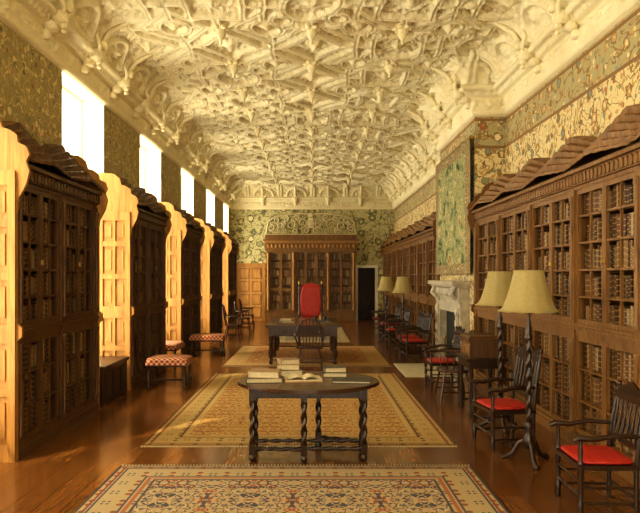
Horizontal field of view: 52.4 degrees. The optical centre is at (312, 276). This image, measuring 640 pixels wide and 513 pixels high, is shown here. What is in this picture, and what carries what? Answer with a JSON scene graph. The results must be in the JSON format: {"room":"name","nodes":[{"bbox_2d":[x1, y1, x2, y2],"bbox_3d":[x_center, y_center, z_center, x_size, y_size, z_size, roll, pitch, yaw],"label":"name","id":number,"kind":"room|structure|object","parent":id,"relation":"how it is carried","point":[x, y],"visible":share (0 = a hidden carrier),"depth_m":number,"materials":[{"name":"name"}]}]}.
{"room":"historic interior","nodes":[
{"label":"historic interior","id":0,"kind":"room"},
{"bbox_2d":[0,20,230,234],"bbox_3d":[-3.525,-1.080,11.650,0.450,5.660,29.300,0,0,0],"label":"wall","id":1,"kind":"structure","parent":0,"point":[31,85],"depth_m":10.25,"materials":[{"name":"paint"}]},
{"bbox_2d":[62,86,81,157],"bbox_3d":[-3.680,-0.765,9.400,0.080,4.030,1.700,0,0,0],"label":"window","id":2,"kind":"structure","parent":1,"relation":"in","point":[67,94],"depth_m":10.14,"materials":[{"name":"glass"}]},
{"bbox_2d":[140,145,144,187],"bbox_3d":[-3.680,-0.765,13.250,0.080,4.030,1.700,0,0,0],"label":"window","id":3,"kind":"structure","parent":1,"relation":"in","point":[142,149],"depth_m":14.05,"materials":[{"name":"glass"}]},
{"bbox_2d":[106,0,517,186],"bbox_3d":[-0.075,-3.713,11.550,7.050,0.474,29.500,0,0,0],"label":"ceiling","id":4,"kind":"structure","parent":0,"point":[267,37],"depth_m":11.06,"materials":[{"name":"paint"}]},
{"bbox_2d":[211,23,230,44],"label":"pendants","id":5,"kind":"object","parent":4,"relation":"attached to","point":[221,32],"depth_m":9.25,"materials":[{"name":"paint"}]},
{"bbox_2d":[225,60,242,77],"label":"pendants","id":6,"kind":"object","parent":4,"relation":"attached to","point":[234,66],"depth_m":10.80,"materials":[{"name":"paint"}]},
{"bbox_2d":[236,87,250,102],"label":"pendants","id":7,"kind":"object","parent":4,"relation":"attached to","point":[244,93],"depth_m":12.35,"materials":[{"name":"paint"}]},
{"bbox_2d":[245,108,257,121],"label":"pendants","id":8,"kind":"object","parent":4,"relation":"attached to","point":[251,113],"depth_m":13.90,"materials":[{"name":"paint"}]},
{"bbox_2d":[252,126,281,189],"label":"pendants","id":9,"kind":"object","parent":4,"relation":"attached to","point":[257,129],"depth_m":18.54,"materials":[{"name":"paint"}]},
{"bbox_2d":[303,59,319,77],"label":"pendants","id":10,"kind":"object","parent":4,"relation":"attached to","point":[311,65],"depth_m":10.80,"materials":[{"name":"paint"}]},
{"bbox_2d":[302,23,321,44],"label":"pendants","id":11,"kind":"object","parent":4,"relation":"attached to","point":[311,31],"depth_m":9.25,"materials":[{"name":"paint"}]},
{"bbox_2d":[304,87,319,102],"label":"pendants","id":12,"kind":"object","parent":4,"relation":"attached to","point":[311,93],"depth_m":12.35,"materials":[{"name":"paint"}]},
{"bbox_2d":[306,109,318,189],"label":"pendants","id":13,"kind":"object","parent":4,"relation":"attached to","point":[311,129],"depth_m":17.01,"materials":[{"name":"paint"}]},
{"bbox_2d":[343,126,372,189],"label":"pendants","id":14,"kind":"object","parent":4,"relation":"attached to","point":[366,130],"depth_m":18.56,"materials":[{"name":"paint"}]},
{"bbox_2d":[366,109,378,121],"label":"pendants","id":15,"kind":"object","parent":4,"relation":"attached to","point":[372,113],"depth_m":13.91,"materials":[{"name":"paint"}]},
{"bbox_2d":[373,87,387,102],"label":"pendants","id":16,"kind":"object","parent":4,"relation":"attached to","point":[379,93],"depth_m":12.35,"materials":[{"name":"paint"}]},
{"bbox_2d":[381,59,397,77],"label":"pendants","id":17,"kind":"object","parent":4,"relation":"attached to","point":[389,66],"depth_m":10.80,"materials":[{"name":"paint"}]},
{"bbox_2d":[392,23,412,44],"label":"pendants","id":18,"kind":"object","parent":4,"relation":"attached to","point":[402,31],"depth_m":9.25,"materials":[{"name":"paint"}]},
{"bbox_2d":[231,210,393,320],"bbox_3d":[-0.025,-1.080,26.200,6.550,5.660,0.200,0,0,0],"label":"wall","id":19,"kind":"structure","parent":0,"point":[248,227],"depth_m":26.10,"materials":[{"name":"paint"}]},
{"bbox_2d":[236,263,265,320],"bbox_3d":[-2.500,0.600,26.030,1.200,2.300,0.136,0,0,0],"label":"door","id":20,"kind":"structure","parent":19,"relation":"in","point":[251,277],"depth_m":26.01,"materials":[{"name":"brown wood"}]},
{"bbox_2d":[265,213,356,234],"bbox_3d":[-0.080,-2.133,26.065,3.663,0.898,0.062,0,0,0],"label":"cresting","id":21,"kind":"object","parent":19,"relation":"attached to","point":[310,222],"visible":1,"depth_m":26.04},
{"bbox_2d":[355,265,377,320],"bbox_3d":[2.150,0.640,26.075,0.900,2.220,0.050,0,0,0],"label":"trim","id":22,"kind":"structure","parent":19,"relation":"attached to","point":[356,266],"depth_m":26.05,"materials":[{"name":"paint"}]},
{"bbox_2d":[0,318,639,512],"bbox_3d":[-0.125,1.800,12.200,7.350,0.100,31.000,0,0,0],"label":"floor","id":23,"kind":"structure","parent":0,"point":[60,475],"depth_m":6.56,"materials":[{"name":"brown wood"}]},
{"bbox_2d":[0,118,107,461],"bbox_3d":[-2.982,0.062,7.350,0.615,3.376,2.440,0,0,0],"label":"bookcase","id":24,"kind":"object","parent":23,"relation":"on","point":[53,206],"visible":1,"depth_m":6.98,"materials":[{"name":"brown wood"}]},
{"bbox_2d":[100,356,128,406],"bbox_3d":[-3.015,1.475,9.300,0.450,0.550,1.160,0,0,0],"label":"chest","id":25,"kind":"object","parent":23,"relation":"on","point":[113,369],"visible":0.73,"depth_m":9.18,"materials":[{"name":"brown wood"}]},
{"bbox_2d":[99,172,171,390],"bbox_3d":[-2.982,0.062,11.200,0.615,3.376,2.440,0,0,0],"label":"bookcase","id":26,"kind":"object","parent":23,"relation":"on","point":[135,227],"visible":0.96,"depth_m":10.10,"materials":[{"name":"brown wood"}]},
{"bbox_2d":[145,354,192,389],"bbox_3d":[-2.280,1.500,10.350,0.660,0.500,0.560,0,0,0],"label":"upholstered stool","id":27,"kind":"object","parent":23,"relation":"on","point":[162,360],"visible":1,"depth_m":10.10,"materials":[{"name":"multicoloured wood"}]},
{"bbox_2d":[166,341,184,353],"bbox_3d":[-2.850,1.520,12.970,0.440,0.460,0.800,0,0,0],"label":"upholstered stool","id":28,"kind":"object","parent":23,"relation":"on","point":[174,346],"visible":0.33,"depth_m":12.69,"materials":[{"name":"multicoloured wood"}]},
{"bbox_2d":[159,202,204,354],"bbox_3d":[-2.982,0.062,15.050,0.615,3.376,2.440,0,0,0],"label":"bookcase","id":29,"kind":"object","parent":23,"relation":"on","point":[185,239],"visible":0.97,"depth_m":14.38,"materials":[{"name":"brown wood"}]},
{"bbox_2d":[189,333,225,356],"bbox_3d":[-2.350,1.510,14.500,0.760,0.480,0.500,0,0,0],"label":"upholstered stool","id":30,"kind":"object","parent":23,"relation":"on","point":[202,337],"visible":0.97,"depth_m":14.28,"materials":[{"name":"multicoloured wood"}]},
{"bbox_2d":[194,218,225,333],"bbox_3d":[-2.982,0.062,18.900,0.615,3.376,2.440,0,0,0],"label":"bookcase","id":31,"kind":"object","parent":23,"relation":"on","point":[214,244],"visible":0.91,"depth_m":18.31,"materials":[{"name":"brown wood"}]},
{"bbox_2d":[217,229,238,329],"bbox_3d":[-2.982,0.062,22.675,0.615,3.376,2.290,0,0,0],"label":"bookcase","id":32,"kind":"object","parent":23,"relation":"on","point":[229,266],"visible":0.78,"depth_m":22.10,"materials":[{"name":"brown wood"}]},
{"bbox_2d":[222,304,241,340],"bbox_3d":[-2.231,1.250,17.900,0.527,1.007,0.636,0,0,0],"label":"chair","id":33,"kind":"object","parent":23,"relation":"on","point":[225,315],"visible":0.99,"depth_m":17.74,"materials":[{"name":"brown wood"}]},
{"bbox_2d":[234,301,251,332],"bbox_3d":[-2.231,1.250,20.600,0.527,1.007,0.636,0,0,0],"label":"chair","id":34,"kind":"object","parent":23,"relation":"on","point":[248,318],"visible":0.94,"depth_m":20.53,"materials":[{"name":"brown wood"}]},
{"bbox_2d":[239,299,254,327],"bbox_3d":[-2.280,1.250,22.400,0.527,1.007,0.636,0,0,0],"label":"chair","id":35,"kind":"object","parent":23,"relation":"on","point":[240,303],"visible":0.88,"depth_m":22.35,"materials":[{"name":"brown wood"}]},
{"bbox_2d":[72,465,509,512],"bbox_3d":[-0.160,1.744,4.650,3.240,0.010,2.780,0,0,0],"label":"oriental rug","id":36,"kind":"object","parent":23,"relation":"on","point":[130,488],"visible":1,"depth_m":5.32,"materials":[{"name":"fabric"}]},
{"bbox_2d":[141,373,456,446],"bbox_3d":[-0.145,1.744,9.235,3.270,0.010,5.110,0,0,0],"label":"oriental rug","id":37,"kind":"object","parent":23,"relation":"on","point":[217,413],"visible":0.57,"depth_m":7.93,"materials":[{"name":"gold wool"}]},
{"bbox_2d":[222,346,391,365],"bbox_3d":[-0.120,1.744,14.575,3.360,0.010,3.730,0,0,0],"label":"oriental rug","id":38,"kind":"object","parent":23,"relation":"on","point":[245,355],"visible":0.68,"depth_m":14.22,"materials":[{"name":"fabric"}]},
{"bbox_2d":[265,317,339,363],"bbox_3d":[-0.200,1.348,14.200,1.480,0.780,2.700,0,0,0],"label":"table","id":39,"kind":"object","parent":38,"relation":"on","point":[276,329],"visible":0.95,"depth_m":12.92,"materials":[{"name":"brown wood"}]},
{"bbox_2d":[279,318,293,322],"bbox_3d":[-0.550,0.911,13.600,0.294,0.091,0.365,0,0,-6],"label":"book stack","id":40,"kind":"object","parent":39,"relation":"on","point":[282,320],"visible":1,"depth_m":13.46,"materials":[{"name":"paper"}]},
{"bbox_2d":[311,316,328,320],"bbox_3d":[0.150,0.897,14.100,0.400,0.120,0.240,0,0,0],"label":"inkstand","id":41,"kind":"object","parent":39,"relation":"on","point":[324,318],"visible":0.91,"depth_m":14.07,"materials":[{"name":"brown wood"}]},
{"bbox_2d":[237,371,379,463],"bbox_3d":[-0.045,1.375,6.325,1.380,0.750,1.200,0,0,0],"label":"table","id":42,"kind":"object","parent":23,"relation":"on","point":[325,389],"visible":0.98,"depth_m":6.16,"materials":[{"name":"brown wood"}]},
{"bbox_2d":[246,368,281,382],"bbox_3d":[-0.470,0.947,6.239,0.350,0.106,0.255,0,0,-3],"label":"book stack","id":43,"kind":"object","parent":42,"relation":"on","point":[255,375],"visible":1,"depth_m":6.14,"materials":[{"name":"paper"}]},
{"bbox_2d":[276,357,302,375],"bbox_3d":[-0.242,0.916,6.641,0.265,0.166,0.205,0,0,-6],"label":"book stack","id":44,"kind":"object","parent":42,"relation":"on","point":[290,365],"visible":0.8,"depth_m":6.56,"materials":[{"name":"paper"}]},
{"bbox_2d":[283,373,322,382],"bbox_3d":[-0.100,0.974,6.280,0.361,0.051,0.255,0,0,-7],"label":"open book","id":45,"kind":"object","parent":42,"relation":"on","point":[292,378],"visible":1,"depth_m":6.20,"materials":[{"name":"paper"}]},
{"bbox_2d":[323,365,346,376],"bbox_3d":[0.220,0.952,6.560,0.240,0.096,0.181,0,0,0],"label":"book stack","id":46,"kind":"object","parent":42,"relation":"on","point":[336,370],"visible":0.97,"depth_m":6.48,"materials":[{"name":"paper"}]},
{"bbox_2d":[332,377,370,383],"bbox_3d":[0.370,0.990,6.220,0.360,0.020,0.240,0,0,6],"label":"book","id":47,"kind":"object","parent":42,"relation":"on","point":[354,380],"visible":1,"depth_m":6.15,"materials":[{"name":"paper"}]},
{"bbox_2d":[293,318,326,370],"bbox_3d":[-0.060,1.250,12.120,0.636,1.007,0.527,0,0,0],"label":"chair","id":48,"kind":"object","parent":23,"relation":"on","point":[298,346],"visible":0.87,"depth_m":11.94,"materials":[{"name":"brown wood"}]},
{"bbox_2d":[297,281,323,344],"bbox_3d":[-0.060,0.930,16.939,0.730,1.640,0.653,0,0,0],"label":"upholstered armchair","id":49,"kind":"object","parent":23,"relation":"on","point":[310,301],"visible":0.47,"depth_m":17.15,"materials":[{"name":"red fabric"}]},
{"bbox_2d":[263,235,358,321],"bbox_3d":[-0.080,0.045,25.745,3.760,3.410,0.700,0,0,0],"label":"bookcase","id":50,"kind":"object","parent":23,"relation":"on","point":[290,259],"visible":0.91,"depth_m":25.58,"materials":[{"name":"brown wood"}]},
{"bbox_2d":[279,327,349,341],"bbox_3d":[-0.100,1.744,19.950,2.200,0.010,5.180,0,0,0],"label":"oriental rug","id":51,"kind":"object","parent":23,"relation":"on","point":[341,336],"visible":0.32,"depth_m":18.38,"materials":[{"name":"fabric"}]},
{"bbox_2d":[371,299,389,331],"bbox_3d":[2.167,1.231,20.898,0.620,1.039,0.604,0,0,5],"label":"armchair","id":52,"kind":"object","parent":23,"relation":"on","point":[372,311],"visible":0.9,"depth_m":20.65,"materials":[{"name":"brown wood"}]},
{"bbox_2d":[376,276,393,343],"bbox_3d":[1.950,0.862,17.300,0.553,1.775,0.553,0,0,0],"label":"floor lamp","id":53,"kind":"object","parent":23,"relation":"on","point":[386,284],"visible":0.84,"depth_m":17.18,"materials":[{"name":"beige fabric"}]},
{"bbox_2d":[377,313,395,335],"bbox_3d":[2.250,1.430,19.600,0.560,0.640,0.720,0,0,0],"label":"side table","id":54,"kind":"object","parent":23,"relation":"on","point":[377,313],"visible":0.41,"depth_m":19.30,"materials":[{"name":"brown wood"}]},
{"bbox_2d":[377,302,401,339],"bbox_3d":[2.167,1.231,18.402,0.620,1.039,0.604,0,0,-5],"label":"armchair","id":55,"kind":"object","parent":23,"relation":"on","point":[399,305],"visible":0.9,"depth_m":18.25,"materials":[{"name":"brown wood"}]},
{"bbox_2d":[384,305,411,347],"bbox_3d":[2.118,1.231,16.301,0.620,1.039,0.604,0,0,-3],"label":"armchair","id":56,"kind":"object","parent":23,"relation":"on","point":[390,330],"visible":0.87,"depth_m":16.19,"materials":[{"name":"brown wood"}]},
{"bbox_2d":[391,277,414,351],"bbox_3d":[2.120,0.862,15.300,0.553,1.775,0.553,0,0,0],"label":"floor lamp","id":57,"kind":"object","parent":23,"relation":"on","point":[402,285],"visible":0.81,"depth_m":15.17,"materials":[{"name":"beige fabric"}]},
{"bbox_2d":[393,309,424,357],"bbox_3d":[2.118,1.231,14.350,0.620,1.039,0.604,0,0,-1],"label":"armchair","id":58,"kind":"object","parent":23,"relation":"on","point":[421,312],"visible":0.78,"depth_m":14.32,"materials":[{"name":"brown wood"}]},
{"bbox_2d":[380,212,439,354],"bbox_3d":[2.908,0.062,19.600,0.665,3.376,11.040,0,0,0],"label":"bookcase","id":59,"kind":"object","parent":23,"relation":"on","point":[410,252],"visible":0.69,"depth_m":17.55,"materials":[{"name":"brown wood"}]},
{"bbox_2d":[397,311,432,362],"bbox_3d":[2.117,1.231,13.502,0.620,1.039,0.604,0,0,-7],"label":"armchair","id":60,"kind":"object","parent":23,"relation":"on","point":[427,317],"visible":0.99,"depth_m":13.40,"materials":[{"name":"brown wood"}]},
{"bbox_2d":[393,363,456,376],"bbox_3d":[2.080,1.744,12.225,0.920,0.012,1.750,0,0,0],"label":"hearth slab","id":61,"kind":"object","parent":23,"relation":"on","point":[407,369],"visible":0.56,"depth_m":12.08,"materials":[{"name":"stone"}]},
{"bbox_2d":[421,326,464,389],"bbox_3d":[2.067,1.266,10.350,0.601,0.969,0.585,0,0,0],"label":"armchair","id":62,"kind":"object","parent":23,"relation":"on","point":[456,345],"visible":0.92,"depth_m":10.22,"materials":[{"name":"brown wood"}]},
{"bbox_2d":[428,280,470,376],"bbox_3d":[2.574,0.910,12.500,0.327,1.680,2.440,0,0,0],"label":"fireplace","id":63,"kind":"object","parent":23,"relation":"on","point":[452,297],"visible":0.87,"depth_m":12.57,"materials":[{"name":"stone"}]},
{"bbox_2d":[433,330,474,403],"bbox_3d":[2.010,1.250,9.200,0.527,1.007,0.636,0,0,0],"label":"chair","id":64,"kind":"object","parent":23,"relation":"on","point":[454,369],"visible":0.56,"depth_m":9.09,"materials":[{"name":"brown wood"}]},
{"bbox_2d":[455,353,508,415],"bbox_3d":[2.180,1.385,8.450,0.520,0.730,0.680,0,0,0],"label":"side table","id":65,"kind":"object","parent":23,"relation":"on","point":[489,364],"visible":0.61,"depth_m":8.16,"materials":[{"name":"brown wood"}]},
{"bbox_2d":[459,333,497,357],"bbox_3d":[2.150,0.884,8.450,0.380,0.270,0.560,0,0,0],"label":"box","id":66,"kind":"object","parent":65,"relation":"on","point":[473,345],"visible":1,"depth_m":8.19,"materials":[{"name":"brown wood"}]},
{"bbox_2d":[475,270,516,433],"bbox_3d":[2.160,0.835,7.500,0.570,1.830,0.570,0,0,0],"label":"floor lamp","id":67,"kind":"object","parent":23,"relation":"on","point":[496,288],"visible":0.8,"depth_m":7.38,"materials":[{"name":"beige fabric"}]},
{"bbox_2d":[467,344,542,451],"bbox_3d":[1.997,1.228,6.782,0.607,1.045,0.592,0,0,-7],"label":"armchair","id":68,"kind":"object","parent":23,"relation":"on","point":[494,406],"visible":0.93,"depth_m":6.67,"materials":[{"name":"brown wood"}]},
{"bbox_2d":[497,269,560,469],"bbox_3d":[2.040,0.835,6.150,0.570,1.830,0.570,0,0,0],"label":"floor lamp","id":69,"kind":"object","parent":23,"relation":"on","point":[528,292],"visible":1,"depth_m":6.04,"materials":[{"name":"beige fabric"}]},
{"bbox_2d":[467,104,639,488],"bbox_3d":[2.908,0.062,7.495,0.665,3.376,6.990,0,0,0],"label":"bookcase","id":70,"kind":"object","parent":23,"relation":"on","point":[572,215],"visible":0.76,"depth_m":6.76,"materials":[{"name":"brown wood"}]},
{"bbox_2d":[549,380,639,512],"bbox_3d":[2.166,1.274,4.949,0.568,0.951,0.553,0,0,2],"label":"armchair","id":71,"kind":"object","parent":23,"relation":"on","point":[582,457],"visible":1,"depth_m":4.84,"materials":[{"name":"brown wood"}]},
{"bbox_2d":[358,268,374,317],"bbox_3d":[2.150,0.475,26.975,1.500,2.550,1.350,0,0,0],"label":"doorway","id":72,"kind":"structure","parent":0,"point":[366,276],"depth_m":27.60,"materials":[{"name":"black wood"}]},
{"bbox_2d":[440,117,504,331],"bbox_3d":[2.995,-0.665,12.500,0.510,4.830,3.000,0,0,0],"label":"wall","id":73,"kind":"structure","parent":0,"point":[488,133],"depth_m":11.00,"materials":[{"name":"paint"}]},
{"bbox_2d":[0,0,639,209],"bbox_3d":[-0.025,-3.180,11.550,6.550,0.940,29.100,0,0,0],"label":"crown molding","id":74,"kind":"structure","parent":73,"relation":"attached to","point":[81,38],"depth_m":10.47,"materials":[{"name":"paint"}]},
{"bbox_2d":[435,135,472,274],"bbox_3d":[2.656,-1.225,12.480,0.126,2.350,3.000,0,0,0],"label":"tapestry","id":75,"kind":"object","parent":73,"relation":"attached to","point":[454,172],"visible":0.98,"depth_m":12.13,"materials":[{"name":"green fabric"}]},
{"bbox_2d":[394,5,639,233],"bbox_3d":[3.350,-1.080,11.650,0.200,5.660,29.300,0,0,0],"label":"wall","id":76,"kind":"structure","parent":0,"point":[585,97],"depth_m":8.14,"materials":[{"name":"paint"}]}
]}

